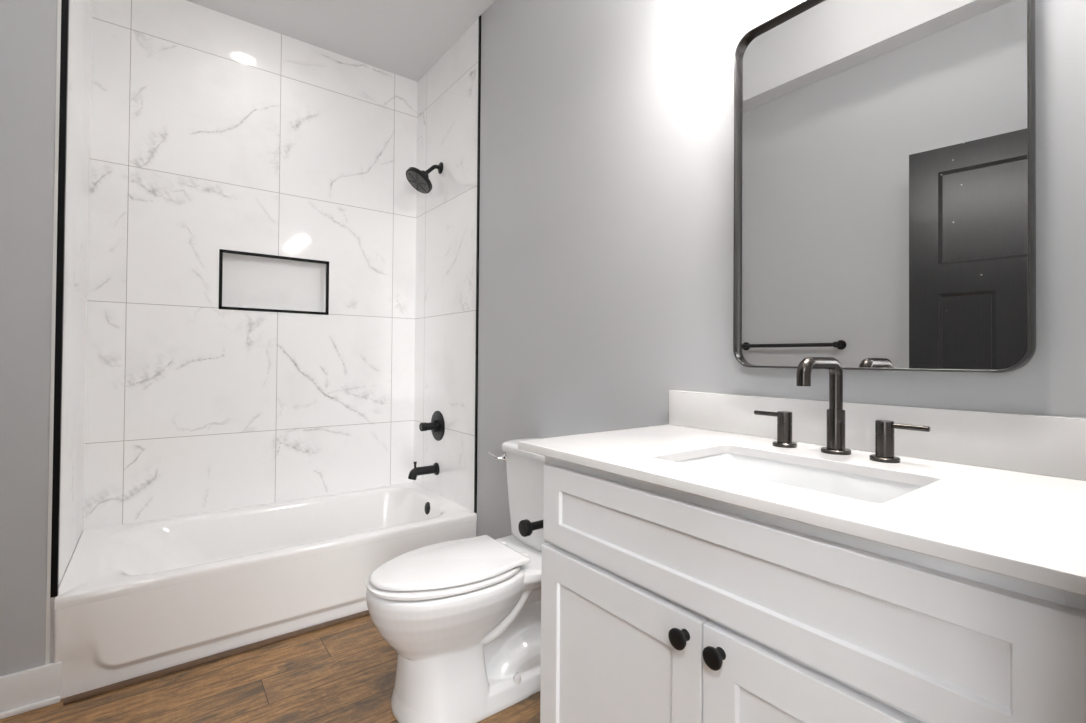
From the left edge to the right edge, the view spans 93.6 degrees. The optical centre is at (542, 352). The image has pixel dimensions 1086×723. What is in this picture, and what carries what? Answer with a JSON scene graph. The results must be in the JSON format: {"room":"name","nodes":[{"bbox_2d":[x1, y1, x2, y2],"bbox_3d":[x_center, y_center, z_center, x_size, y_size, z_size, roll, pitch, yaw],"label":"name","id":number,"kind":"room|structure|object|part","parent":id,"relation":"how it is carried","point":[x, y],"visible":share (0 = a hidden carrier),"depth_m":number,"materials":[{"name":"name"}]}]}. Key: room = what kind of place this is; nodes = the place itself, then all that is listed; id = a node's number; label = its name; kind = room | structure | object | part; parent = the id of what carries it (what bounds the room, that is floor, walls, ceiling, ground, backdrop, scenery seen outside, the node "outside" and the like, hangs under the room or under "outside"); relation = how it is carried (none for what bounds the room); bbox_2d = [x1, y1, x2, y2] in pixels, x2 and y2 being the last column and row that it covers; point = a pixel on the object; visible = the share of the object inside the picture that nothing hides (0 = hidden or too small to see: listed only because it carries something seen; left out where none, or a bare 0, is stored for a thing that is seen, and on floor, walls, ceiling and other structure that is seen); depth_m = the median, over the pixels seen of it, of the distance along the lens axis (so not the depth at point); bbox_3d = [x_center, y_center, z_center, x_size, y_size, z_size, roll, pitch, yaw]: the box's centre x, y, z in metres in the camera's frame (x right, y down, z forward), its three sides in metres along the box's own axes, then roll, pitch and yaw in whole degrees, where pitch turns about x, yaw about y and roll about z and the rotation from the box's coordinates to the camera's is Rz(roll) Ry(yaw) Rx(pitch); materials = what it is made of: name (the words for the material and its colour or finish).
{"room":"bathroom","nodes":[
{"label":"bathroom","id":0,"kind":"room"},
{"bbox_2d":[0,0,57,675],"bbox_3d":[-1.790,-0.303,1.476,0.572,2.770,0.122,1,-1,-37],"label":"wall","id":1,"kind":"structure","parent":0,"point":[28,28],"depth_m":1.56,"materials":[{"name":"grey paint"}]},
{"bbox_2d":[0,662,61,719],"bbox_3d":[-1.696,1.023,1.447,0.482,0.119,0.027,1,-1,-37],"label":"baseboard","id":2,"kind":"structure","parent":1,"relation":"attached to","point":[31,689],"depth_m":1.55,"materials":[{"name":"white paint"}]},
{"bbox_2d":[45,0,60,664],"bbox_3d":[-1.527,-0.358,1.597,0.008,2.652,0.002,1,-1,-37],"label":"trim","id":3,"kind":"structure","parent":1,"relation":"attached to","point":[59,1],"depth_m":1.59,"materials":[{"name":"black metal"}]},
{"bbox_2d":[49,0,91,663],"bbox_3d":[-1.797,-0.298,1.875,0.120,2.770,0.757,1,-1,-37],"label":"tiled wall","id":4,"kind":"structure","parent":0,"point":[80,11],"depth_m":1.89,"materials":[{"name":"tile"}]},
{"bbox_2d":[50,0,68,597],"bbox_3d":[-1.522,-0.461,1.612,0.016,2.447,0.020,1,-1,-37],"label":"trim","id":5,"kind":"structure","parent":4,"relation":"attached to","point":[64,3],"depth_m":1.60,"materials":[{"name":"black metal"}]},
{"bbox_2d":[83,0,417,529],"bbox_3d":[-1.415,-0.286,2.712,1.500,2.770,0.120,1,-1,-37],"label":"tiled wall","id":6,"kind":"structure","parent":0,"point":[211,131],"depth_m":2.55,"materials":[{"name":"tile"}]},
{"bbox_2d":[219,249,328,314],"bbox_3d":[-1.415,-0.357,2.697,0.543,0.325,0.102,1,-1,-37],"label":"shower niche","id":7,"kind":"object","parent":6,"relation":"attached to","point":[248,281],"visible":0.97,"depth_m":2.71,"materials":[{"name":"tile"}]},
{"bbox_2d":[0,615,539,722],"bbox_3d":[-0.185,1.105,-1.190,4.440,0.080,7.820,1,-1,-37],"label":"floor","id":8,"kind":"structure","parent":0,"point":[345,672],"depth_m":1.64,"materials":[{"name":"brown wood"}]},
{"bbox_2d":[53,482,476,698],"bbox_3d":[-1.153,0.936,2.339,1.497,0.321,0.778,1,-1,-37],"label":"bathtub","id":9,"kind":"object","parent":8,"relation":"on","point":[133,600],"visible":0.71,"depth_m":1.99,"materials":[{"name":"white ceramic"}]},
{"bbox_2d":[63,610,369,704],"bbox_3d":[-0.909,1.091,2.013,1.442,0.009,0.035,1,-1,-37],"label":"trim","id":10,"kind":"structure","parent":9,"relation":"attached to","point":[88,694],"depth_m":1.79,"materials":[{"name":"brown wood"}]},
{"bbox_2d":[54,482,476,609],"bbox_3d":[-1.153,0.936,2.339,1.497,0.321,0.778,1,-1,-37],"label":"basin","id":11,"kind":"object","parent":9,"relation":"in","point":[321,552],"depth_m":2.15,"materials":[{"name":"white ceramic"}]},
{"bbox_2d":[366,438,544,722],"bbox_3d":[-0.206,0.719,1.707,0.758,0.760,0.433,1,-1,-35],"label":"toilet","id":12,"kind":"object","parent":8,"relation":"on","point":[461,618],"visible":0.83,"depth_m":1.54,"materials":[{"name":"white ceramic"}]},
{"bbox_3d":[-0.309,0.687,1.616,0.485,0.013,0.344,1,-1,-37],"label":"seat","id":13,"kind":"part","parent":12,"relation":"part of","materials":[{"name":"white plastic"}]},
{"bbox_3d":[-0.309,0.667,1.616,0.470,0.016,0.326,1,-1,-37],"label":"lid","id":14,"kind":"part","parent":12,"relation":"part of","materials":[{"name":"white plastic"}]},
{"bbox_3d":[-0.214,0.899,1.686,0.727,0.398,0.361,1,-1,-37],"label":"bowl","id":15,"kind":"part","parent":12,"relation":"part of","materials":[{"name":"white ceramic"}]},
{"bbox_3d":[-0.169,0.400,1.958,0.081,0.037,0.033,1,-1,-5],"label":"flush lever","id":16,"kind":"part","parent":12,"relation":"part of","materials":[{"name":"silver metal"}]},
{"bbox_3d":[0.021,0.361,1.867,0.198,0.036,0.430,1,-1,-37],"label":"tank lid","id":17,"kind":"part","parent":12,"relation":"part of","materials":[{"name":"white ceramic"}]},
{"bbox_3d":[0.024,0.544,1.867,0.173,0.330,0.406,1,-1,-37],"label":"tank","id":18,"kind":"part","parent":12,"relation":"part of","materials":[{"name":"white ceramic"}]},
{"bbox_2d":[540,456,1085,722],"bbox_3d":[0.463,0.663,0.970,0.574,0.864,0.894,1,-1,-37],"label":"vanity cabinet","id":19,"kind":"object","parent":8,"relation":"on","point":[660,604],"visible":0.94,"depth_m":0.73,"materials":[{"name":"white paint"}]},
{"bbox_2d":[518,519,542,536],"bbox_3d":[0.032,0.425,1.260,0.168,0.048,0.086,1,-1,-37],"label":"paper holder","id":20,"kind":"object","parent":19,"relation":"attached to","point":[526,527],"visible":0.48,"depth_m":1.23,"materials":[{"name":"black metal"}]},
{"bbox_3d":[0.131,0.705,0.991,0.020,0.539,0.426,1,-1,-37],"label":"door","id":21,"kind":"part","parent":19,"relation":"part of","materials":[{"name":"white paint"}]},
{"bbox_3d":[0.225,0.466,0.834,0.026,0.033,0.033,1,-1,-37],"label":"knob","id":22,"kind":"part","parent":19,"relation":"part of","materials":[{"name":"black metal"}]},
{"bbox_3d":[0.265,0.465,0.781,0.026,0.033,0.033,1,-1,-37],"label":"knob","id":23,"kind":"part","parent":19,"relation":"part of","materials":[{"name":"black metal"}]},
{"bbox_2d":[518,424,1085,596],"bbox_3d":[0.461,0.221,0.989,0.567,0.019,0.978,1,-1,-37],"label":"countertop","id":24,"kind":"structure","parent":19,"relation":"on","point":[1028,527],"depth_m":0.74,"materials":[{"name":"white stone"}]},
{"bbox_2d":[754,410,796,447],"bbox_3d":[0.539,0.175,1.187,0.051,0.079,0.099,1,-1,-37],"label":"tap","id":25,"kind":"object","parent":24,"relation":"on","point":[784,418],"visible":1,"depth_m":1.16,"materials":[{"name":"black metal"}]},
{"bbox_3d":[0.530,0.144,1.200,0.010,0.010,0.068,1,-1,-37],"label":"lever","id":26,"kind":"part","parent":25,"relation":"part of","materials":[{"name":"black metal"}]},
{"bbox_2d":[676,453,923,502],"bbox_3d":[0.445,0.303,0.944,0.309,0.146,0.454,1,-1,-37],"label":"sink","id":27,"kind":"object","parent":24,"relation":"in","point":[859,487],"visible":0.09,"depth_m":1.04,"materials":[{"name":"white ceramic"}]},
{"bbox_2d":[796,357,850,454],"bbox_3d":[0.576,0.111,1.053,0.183,0.204,0.057,1,-1,-37],"label":"faucet","id":28,"kind":"object","parent":24,"relation":"on","point":[835,413],"visible":1,"depth_m":1.07,"materials":[{"name":"black metal"}]},
{"bbox_3d":[0.570,0.071,1.048,0.167,0.124,0.026,1,-1,-37],"label":"spout","id":29,"kind":"part","parent":28,"relation":"part of","materials":[{"name":"black metal"}]},
{"bbox_2d":[869,420,929,462],"bbox_3d":[0.689,0.174,0.988,0.051,0.079,0.099,1,-1,-37],"label":"tap","id":30,"kind":"object","parent":24,"relation":"on","point":[884,429],"visible":1,"depth_m":0.99,"materials":[{"name":"black metal"}]},
{"bbox_3d":[0.699,0.143,0.976,0.010,0.010,0.068,1,-1,-37],"label":"lever","id":31,"kind":"part","parent":30,"relation":"part of","materials":[{"name":"black metal"}]},
{"bbox_3d":[0.391,0.703,0.646,0.020,0.539,0.431,1,-1,-37],"label":"door","id":32,"kind":"part","parent":19,"relation":"part of","materials":[{"name":"white paint"}]},
{"bbox_2d":[186,0,494,81],"bbox_3d":[-0.160,-2.024,-1.155,4.440,0.640,7.820,1,-1,-37],"label":"ceiling","id":33,"kind":"structure","parent":0,"point":[404,38],"depth_m":2.59,"materials":[{"name":"white paint"}]},
{"bbox_2d":[413,18,478,511],"bbox_3d":[-0.505,-0.277,2.850,0.120,2.770,0.757,1,-1,-37],"label":"tiled wall","id":34,"kind":"structure","parent":0,"point":[447,100],"depth_m":2.76,"materials":[{"name":"tile"}]},
{"bbox_2d":[408,461,439,479],"bbox_3d":[-0.659,0.643,2.795,0.168,0.098,0.068,1,-1,-37],"label":"tub spout","id":35,"kind":"object","parent":34,"relation":"attached to","point":[416,471],"visible":1,"depth_m":2.78,"materials":[{"name":"black metal"}]},
{"bbox_2d":[406,162,442,193],"bbox_3d":[-0.650,-0.971,2.795,0.197,0.188,0.159,1,-1,-37],"label":"showerhead","id":36,"kind":"object","parent":34,"relation":"attached to","point":[419,179],"visible":1,"depth_m":2.77,"materials":[{"name":"black metal"}]},
{"bbox_3d":[-0.614,-1.008,2.822,0.094,0.072,0.021,1,-1,-37],"label":"arm","id":37,"kind":"part","parent":36,"relation":"part of","materials":[{"name":"black metal"}]},
{"bbox_2d":[419,411,444,440],"bbox_3d":[-0.625,0.407,2.809,0.103,0.166,0.166,1,-1,-37],"label":"shower valve","id":38,"kind":"object","parent":34,"relation":"attached to","point":[437,425],"visible":1,"depth_m":2.80,"materials":[{"name":"black metal"}]},
{"bbox_3d":[-0.628,0.407,2.807,0.096,0.068,0.068,1,-1,-37],"label":"handle","id":39,"kind":"part","parent":38,"relation":"part of","materials":[{"name":"black metal"}]},
{"bbox_3d":[-0.587,0.408,2.838,0.008,0.166,0.166,1,-1,-37],"label":"plate","id":40,"kind":"part","parent":38,"relation":"part of","materials":[{"name":"black metal"}]},
{"bbox_2d":[474,15,480,512],"bbox_3d":[-0.321,-0.439,2.506,0.006,2.443,0.016,1,-1,-37],"label":"trim","id":41,"kind":"structure","parent":34,"relation":"attached to","point":[479,34],"depth_m":2.50,"materials":[{"name":"black metal"}]},
{"bbox_2d":[476,0,1085,538],"bbox_3d":[1.787,-0.608,-0.179,0.120,3.400,6.843,1,-1,-37],"label":"wall","id":42,"kind":"structure","parent":0,"point":[606,215],"depth_m":1.68,"materials":[{"name":"grey paint"}]},
{"bbox_2d":[669,390,1085,480],"bbox_3d":[0.681,0.164,1.154,0.019,0.103,0.976,1,-1,-37],"label":"backsplash","id":43,"kind":"structure","parent":42,"relation":"attached to","point":[1055,446],"depth_m":1.02,"materials":[{"name":"white stone"}]},
{"bbox_2d":[733,0,1035,372],"bbox_3d":[0.694,-0.399,1.133,0.037,0.875,0.578,1,-1,-37],"label":"wall mirror","id":44,"kind":"object","parent":42,"relation":"attached to","point":[885,150],"visible":1,"depth_m":1.08,"materials":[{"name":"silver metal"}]}
]}

